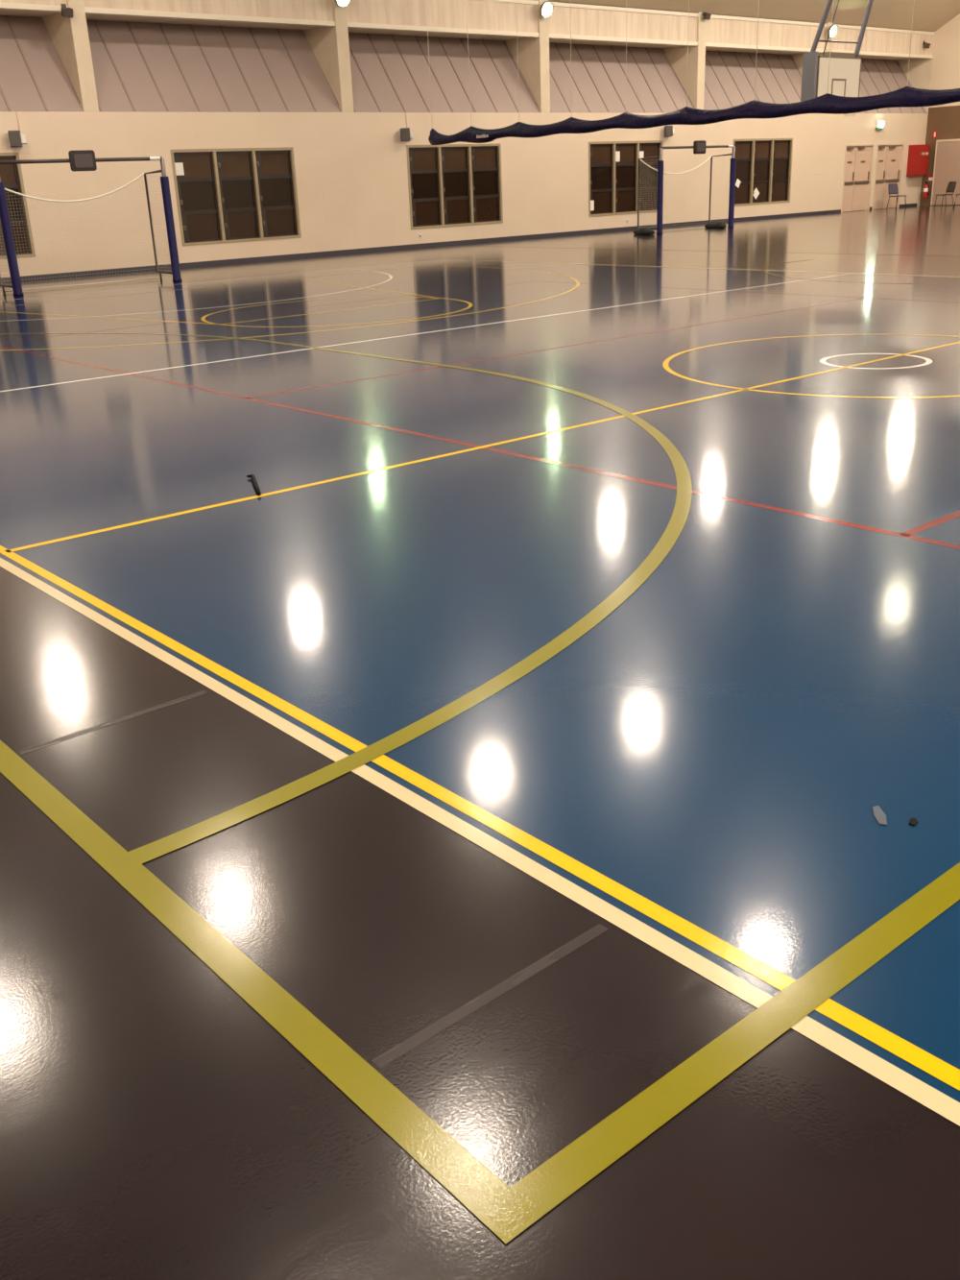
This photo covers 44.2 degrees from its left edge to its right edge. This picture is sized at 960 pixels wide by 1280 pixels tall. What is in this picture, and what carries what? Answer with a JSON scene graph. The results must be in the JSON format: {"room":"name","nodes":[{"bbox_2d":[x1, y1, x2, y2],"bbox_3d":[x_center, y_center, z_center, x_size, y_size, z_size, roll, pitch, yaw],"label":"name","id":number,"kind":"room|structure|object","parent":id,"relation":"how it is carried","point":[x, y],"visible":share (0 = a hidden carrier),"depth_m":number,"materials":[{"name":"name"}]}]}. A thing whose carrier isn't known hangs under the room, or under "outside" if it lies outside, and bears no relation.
{"room":"sports hall","nodes":[
{"label":"sports hall","id":0,"kind":"room"},
{"bbox_2d":[0,15,927,113],"bbox_3d":[-1.099,-14.545,30.304,44.872,1.943,1.488,-19,27,-36],"label":"cladding","id":1,"kind":"object","parent":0,"point":[138,66],"visible":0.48,"depth_m":28.87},
{"bbox_2d":[898,55,933,113],"bbox_3d":[16.047,-20.460,43.663,0.220,1.910,1.430,-19,27,-36],"label":"column","id":2,"kind":"structure","parent":1,"relation":"attached to","point":[919,74],"depth_m":43.30,"materials":[{"name":"beige paint"}]},
{"bbox_2d":[0,111,928,277],"bbox_3d":[-0.755,-11.955,30.696,45.250,3.190,0.300,-19,27,-36],"label":"wall","id":3,"kind":"structure","parent":0,"point":[351,169],"depth_m":28.76,"materials":[{"name":"beige paint"}]},
{"bbox_2d":[7,130,26,147],"bbox_3d":[-9.166,-9.924,23.400,0.367,0.305,0.295,-19,27,-36],"label":"wall speaker","id":4,"kind":"object","parent":3,"relation":"attached to","point":[16,139],"visible":1,"depth_m":23.29,"materials":[{"name":"grey plastic"}]},
{"bbox_2d":[9,131,21,144],"bbox_3d":[-9.167,-9.892,23.280,0.180,0.239,0.043,-9,22,-16],"label":"grille","id":5,"kind":"object","parent":4,"relation":"attached to","point":[14,136],"depth_m":23.28,"materials":[{"name":"grey metal"}]},
{"bbox_2d":[0,152,35,259],"bbox_3d":[-10.412,-8.419,23.072,3.130,1.990,0.112,-19,27,-36],"label":"window","id":6,"kind":"structure","parent":3,"relation":"in","point":[11,175],"depth_m":23.90,"materials":[{"name":"brown glass"}]},
{"bbox_2d":[42,0,98,111],"bbox_3d":[-8.514,-12.333,24.337,0.336,2.740,1.431,-19,27,-36],"label":"column","id":7,"kind":"structure","parent":3,"relation":"on","point":[69,36],"depth_m":24.03,"materials":[{"name":"beige paint"}]},
{"bbox_2d":[170,146,301,245],"bbox_3d":[-5.516,-10.117,26.896,3.110,1.990,0.112,-19,27,-36],"label":"window","id":8,"kind":"structure","parent":3,"relation":"in","point":[232,195],"depth_m":26.88,"materials":[{"name":"brown glass"}]},
{"bbox_2d":[174,162,184,175],"bbox_3d":[-6.594,-10.311,25.858,0.220,0.260,0.003,-19,27,-36],"label":"paper notice","id":9,"kind":"object","parent":8,"relation":"attached to","point":[179,165],"visible":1,"depth_m":25.86,"materials":[{"name":"white paper"}]},
{"bbox_2d":[303,0,354,112],"bbox_3d":[-3.656,-14.018,28.131,0.336,2.740,1.431,-19,27,-36],"label":"column","id":10,"kind":"structure","parent":3,"relation":"on","point":[329,45],"depth_m":27.82,"materials":[{"name":"beige paint"}]},
{"bbox_2d":[335,0,350,7],"bbox_3d":[-3.177,-14.727,27.101,0.400,0.397,0.319,-19,27,-36],"label":"wall lamp","id":11,"kind":"object","parent":10,"relation":"attached to","point":[341,3],"visible":1,"depth_m":27.15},
{"bbox_2d":[400,127,413,142],"bbox_3d":[-1.814,-12.463,29.146,0.367,0.305,0.295,-19,27,-36],"label":"wall speaker","id":12,"kind":"object","parent":3,"relation":"attached to","point":[406,135],"visible":1,"depth_m":29.03,"materials":[{"name":"white plastic"}]},
{"bbox_2d":[402,128,410,139],"bbox_3d":[-1.815,-12.431,29.025,0.180,0.239,0.043,-9,22,-16],"label":"grille","id":13,"kind":"object","parent":12,"relation":"attached to","point":[405,132],"depth_m":29.02,"materials":[{"name":"grey metal"}]},
{"bbox_2d":[406,143,503,229],"bbox_3d":[-0.639,-11.808,30.705,3.120,1.990,0.112,-19,27,-36],"label":"window","id":14,"kind":"structure","parent":3,"relation":"in","point":[450,184],"depth_m":30.69,"materials":[{"name":"brown glass"}]},
{"bbox_2d":[0,203,917,283],"bbox_3d":[-0.669,-10.451,31.084,45.050,0.100,0.015,-19,27,-36],"label":"baseboard","id":15,"kind":"structure","parent":3,"relation":"attached to","point":[447,243],"depth_m":29.65,"materials":[{"name":"plastic"}]},
{"bbox_2d":[505,0,550,112],"bbox_3d":[1.262,-15.723,31.973,0.336,2.740,1.431,-19,27,-36],"label":"column","id":16,"kind":"structure","parent":3,"relation":"on","point":[532,55],"depth_m":31.67,"materials":[{"name":"beige paint"}]},
{"bbox_2d":[539,0,554,18],"bbox_3d":[1.709,-16.478,30.897,0.400,0.397,0.319,-19,27,-36],"label":"wall lamp","id":17,"kind":"object","parent":16,"relation":"attached to","point":[546,8],"visible":1,"depth_m":30.85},
{"bbox_2d":[588,140,663,217],"bbox_3d":[4.245,-13.502,34.520,3.130,1.990,0.112,-19,27,-36],"label":"window","id":18,"kind":"structure","parent":3,"relation":"in","point":[613,184],"depth_m":34.43,"materials":[{"name":"brown glass"}]},
{"bbox_2d":[590,200,594,210],"bbox_3d":[3.179,-12.477,33.923,0.260,0.270,0.003,-19,27,-36],"label":"paper notice","id":19,"kind":"object","parent":18,"relation":"attached to","point":[591,202],"visible":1,"depth_m":33.96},
{"bbox_2d":[615,151,620,161],"bbox_3d":[3.943,-13.956,34.092,0.260,0.270,0.003,-19,27,-36],"label":"paper notice","id":20,"kind":"object","parent":18,"relation":"attached to","point":[617,154],"visible":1,"depth_m":34.12,"materials":[{"name":"white paper"}]},
{"bbox_2d":[664,125,675,137],"bbox_3d":[5.598,-15.043,34.932,0.367,0.305,0.295,-19,27,-36],"label":"wall speaker","id":21,"kind":"object","parent":3,"relation":"attached to","point":[669,131],"visible":0.98,"depth_m":34.82,"materials":[{"name":"white plastic"}]},
{"bbox_2d":[667,125,673,135],"bbox_3d":[5.596,-15.011,34.811,0.180,0.239,0.043,-9,22,-16],"label":"grille","id":22,"kind":"object","parent":21,"relation":"attached to","point":[669,128],"depth_m":34.81,"materials":[{"name":"grey metal"}]},
{"bbox_2d":[663,12,706,109],"bbox_3d":[6.158,-17.421,35.797,0.336,2.740,1.431,-19,27,-36],"label":"column","id":23,"kind":"structure","parent":3,"relation":"on","point":[691,68],"depth_m":35.49,"materials":[{"name":"beige paint"}]},
{"bbox_2d":[701,12,711,20],"bbox_3d":[6.657,-18.392,34.760,0.200,0.258,0.215,-19,27,-36],"label":"floodlight","id":24,"kind":"object","parent":23,"relation":"attached to","point":[706,15],"visible":1,"depth_m":34.71,"materials":[{"name":"grey metal"}]},
{"bbox_2d":[733,138,793,206],"bbox_3d":[9.130,-15.195,38.335,3.100,1.990,0.112,-19,27,-36],"label":"window","id":25,"kind":"structure","parent":3,"relation":"in","point":[763,164],"depth_m":38.39,"materials":[{"name":"brown glass"}]},
{"bbox_2d":[735,178,740,187],"bbox_3d":[8.243,-14.597,37.750,0.281,0.289,0.003,-19,27,-36],"label":"paper notice","id":26,"kind":"object","parent":25,"relation":"attached to","point":[737,182],"visible":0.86,"depth_m":37.74,"materials":[{"name":"white paper"}]},
{"bbox_2d":[752,188,759,198],"bbox_3d":[8.986,-14.533,38.443,0.368,0.368,0.003,-19,27,-36],"label":"paper notice","id":27,"kind":"object","parent":25,"relation":"attached to","point":[756,191],"visible":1,"depth_m":38.45,"materials":[{"name":"white paper"}]},
{"bbox_2d":[791,22,833,74],"bbox_3d":[11.061,-19.121,39.627,0.336,2.740,1.431,-19,27,-36],"label":"column","id":28,"kind":"structure","parent":3,"relation":"on","point":[798,59],"depth_m":39.48,"materials":[{"name":"beige paint"}]},
{"bbox_2d":[826,24,838,38],"bbox_3d":[11.471,-19.845,38.529,0.400,0.397,0.319,-19,27,-36],"label":"wall lamp","id":29,"kind":"object","parent":28,"relation":"attached to","point":[834,30],"visible":0.8,"depth_m":38.50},
{"bbox_2d":[841,144,874,212],"bbox_3d":[13.281,-16.314,41.719,1.720,2.200,0.170,-19,27,-36],"label":"door","id":30,"kind":"structure","parent":3,"relation":"in","point":[858,157],"depth_m":41.74,"materials":[{"name":"paint"}]},
{"bbox_2d":[875,120,884,129],"bbox_3d":[14.102,-18.149,41.638,0.380,0.270,0.125,-19,27,-36],"label":"exit light","id":31,"kind":"object","parent":3,"relation":"attached to","point":[880,125],"visible":1,"depth_m":41.56,"materials":[{"name":"white plastic"}]},
{"bbox_2d":[872,143,904,209],"bbox_3d":[14.763,-16.828,42.877,1.720,2.200,0.170,-19,27,-36],"label":"door","id":32,"kind":"structure","parent":3,"relation":"in","point":[889,156],"depth_m":42.86,"materials":[{"name":"paint"}]},
{"bbox_2d":[906,144,929,176],"bbox_3d":[16.151,-17.669,43.506,0.920,1.060,0.335,-19,27,-36],"label":"upper cabinet","id":33,"kind":"object","parent":3,"relation":"attached to","point":[918,155],"visible":1,"depth_m":43.32,"materials":[{"name":"red metal"}]},
{"bbox_2d":[0,0,935,60],"bbox_3d":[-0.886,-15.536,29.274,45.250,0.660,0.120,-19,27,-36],"label":"beam","id":34,"kind":"structure","parent":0,"point":[446,13],"depth_m":30.81,"materials":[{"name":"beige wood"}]},
{"bbox_2d":[60,3,72,17],"bbox_3d":[-8.212,-12.492,23.441,0.200,0.258,0.215,-19,27,-36],"label":"floodlight","id":35,"kind":"object","parent":34,"relation":"attached to","point":[65,12],"visible":1,"depth_m":23.40,"materials":[{"name":"grey metal"}]},
{"bbox_2d":[922,41,930,48],"bbox_3d":[15.966,-21.292,42.235,0.200,0.258,0.215,-19,27,-36],"label":"floodlight","id":36,"kind":"object","parent":34,"relation":"attached to","point":[927,45],"visible":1,"depth_m":42.19,"materials":[{"name":"grey metal"}]},
{"bbox_2d":[0,205,959,1279],"bbox_3d":[12.109,-5.388,17.141,45.250,0.203,39.670,-19,27,-36],"label":"floor","id":37,"kind":"structure","parent":0,"point":[452,845],"depth_m":3.46,"materials":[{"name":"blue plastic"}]},
{"bbox_2d":[0,149,182,295],"bbox_3d":[-7.216,-7.626,21.480,3.236,2.330,0.927,-19,27,-36],"label":"goal","id":38,"kind":"object","parent":37,"relation":"on","point":[84,159],"visible":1,"depth_m":21.59,"materials":[{"name":"blue plastic"}]},
{"bbox_2d":[246,474,261,495],"bbox_3d":[-1.281,-0.888,6.738,0.045,0.028,0.470,-9,22,-15],"label":"strap","id":39,"kind":"object","parent":37,"relation":"on","point":[253,479],"visible":1,"depth_m":6.71,"materials":[{"name":"fabric"}]},
{"bbox_2d":[633,227,654,234],"bbox_3d":[4.495,-11.203,32.333,0.299,0.185,0.728,-19,27,-36],"label":"sandbag","id":40,"kind":"object","parent":37,"relation":"on","point":[645,230],"visible":1,"depth_m":32.19,"materials":[{"name":"fabric"}]},
{"bbox_2d":[637,140,736,234],"bbox_3d":[5.787,-12.637,32.922,3.236,2.330,0.927,-19,27,-36],"label":"goal","id":41,"kind":"object","parent":37,"relation":"on","point":[699,146],"visible":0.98,"depth_m":32.65,"materials":[{"name":"blue metal"}]},
{"bbox_2d":[704,221,726,228],"bbox_3d":[6.807,-11.997,34.140,0.256,0.171,0.729,-19,27,-36],"label":"sandbag","id":42,"kind":"object","parent":37,"relation":"on","point":[720,225],"visible":1,"depth_m":34.02,"materials":[{"name":"fabric"}]},
{"bbox_2d":[872,805,887,825],"bbox_3d":[1.041,0.457,3.075,0.030,0.003,0.099,1,22,8],"label":"scrap","id":43,"kind":"object","parent":37,"relation":"on","point":[880,815],"visible":1,"depth_m":3.07,"materials":[{"name":"white paper"}]},
{"bbox_2d":[886,183,906,209],"bbox_3d":[14.953,-15.925,42.391,0.484,0.862,0.534,-13,24,-26],"label":"chair","id":44,"kind":"object","parent":37,"relation":"on","point":[893,188],"visible":0.99,"depth_m":42.46,"materials":[{"name":"blue plastic"}]},
{"bbox_2d":[909,818,917,826],"bbox_3d":[1.115,0.467,3.037,0.020,0.004,0.039,8,24,26],"label":"crumb","id":45,"kind":"object","parent":37,"relation":"on","point":[913,821],"visible":1,"depth_m":3.03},
{"bbox_2d":[934,181,956,208],"bbox_3d":[16.389,-15.659,41.552,0.534,0.862,0.484,-7,22,-11],"label":"chair","id":46,"kind":"object","parent":37,"relation":"on","point":[952,185],"visible":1,"depth_m":41.52,"materials":[{"name":"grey plastic"}]},
{"bbox_2d":[534,0,959,31],"bbox_3d":[11.369,-13.659,14.416,45.250,5.460,41.400,-19,27,-36],"label":"ceiling","id":47,"kind":"structure","parent":0,"point":[929,15],"depth_m":37.57,"materials":[{"name":"beige paint"}]},
{"bbox_2d":[426,0,959,144],"bbox_3d":[10.074,-11.221,13.493,0.390,8.796,34.988,-19,27,-36],"label":"curtain","id":48,"kind":"object","parent":47,"relation":"hanging from","point":[906,96],"visible":1,"depth_m":21.63,"materials":[{"name":"blue fabric"}]},
{"bbox_2d":[800,0,873,116],"bbox_3d":[9.204,-16.032,27.672,1.970,6.841,2.177,-19,27,-36],"label":"basketball backboard","id":49,"kind":"object","parent":47,"relation":"hanging from","point":[843,79],"visible":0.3,"depth_m":28.86,"materials":[{"name":"white plastic"}]},
{"bbox_2d":[919,13,959,205],"bbox_3d":[28.676,-17.483,28.875,0.250,12.500,41.150,-19,27,-36],"label":"wall","id":50,"kind":"structure","parent":0,"point":[946,46],"depth_m":42.74,"materials":[{"name":"beige paint"}]},
{"bbox_2d":[922,181,929,197],"bbox_3d":[16.681,-16.805,44.086,0.281,0.569,0.207,-19,27,-36],"label":"fire extinguisher","id":51,"kind":"object","parent":50,"relation":"attached to","point":[926,187],"visible":1,"depth_m":44.02,"materials":[{"name":"red metal"}]},
{"bbox_2d":[928,173,933,181],"bbox_3d":[16.813,-17.208,43.961,0.012,0.240,0.260,-19,27,-36],"label":"sign","id":52,"kind":"object","parent":50,"relation":"attached to","point":[930,176],"visible":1,"depth_m":43.98,"materials":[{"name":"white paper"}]},
{"bbox_2d":[932,130,938,138],"bbox_3d":[16.735,-18.594,43.445,0.012,0.260,0.180,-19,27,-36],"label":"fire sign","id":53,"kind":"object","parent":50,"relation":"attached to","point":[934,135],"visible":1,"depth_m":43.44,"materials":[{"name":"red plastic"}]},
{"bbox_2d":[930,138,959,205],"bbox_3d":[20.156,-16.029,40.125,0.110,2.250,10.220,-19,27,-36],"label":"door","id":54,"kind":"structure","parent":50,"relation":"in","point":[947,161],"depth_m":43.38,"materials":[{"name":"paint"}]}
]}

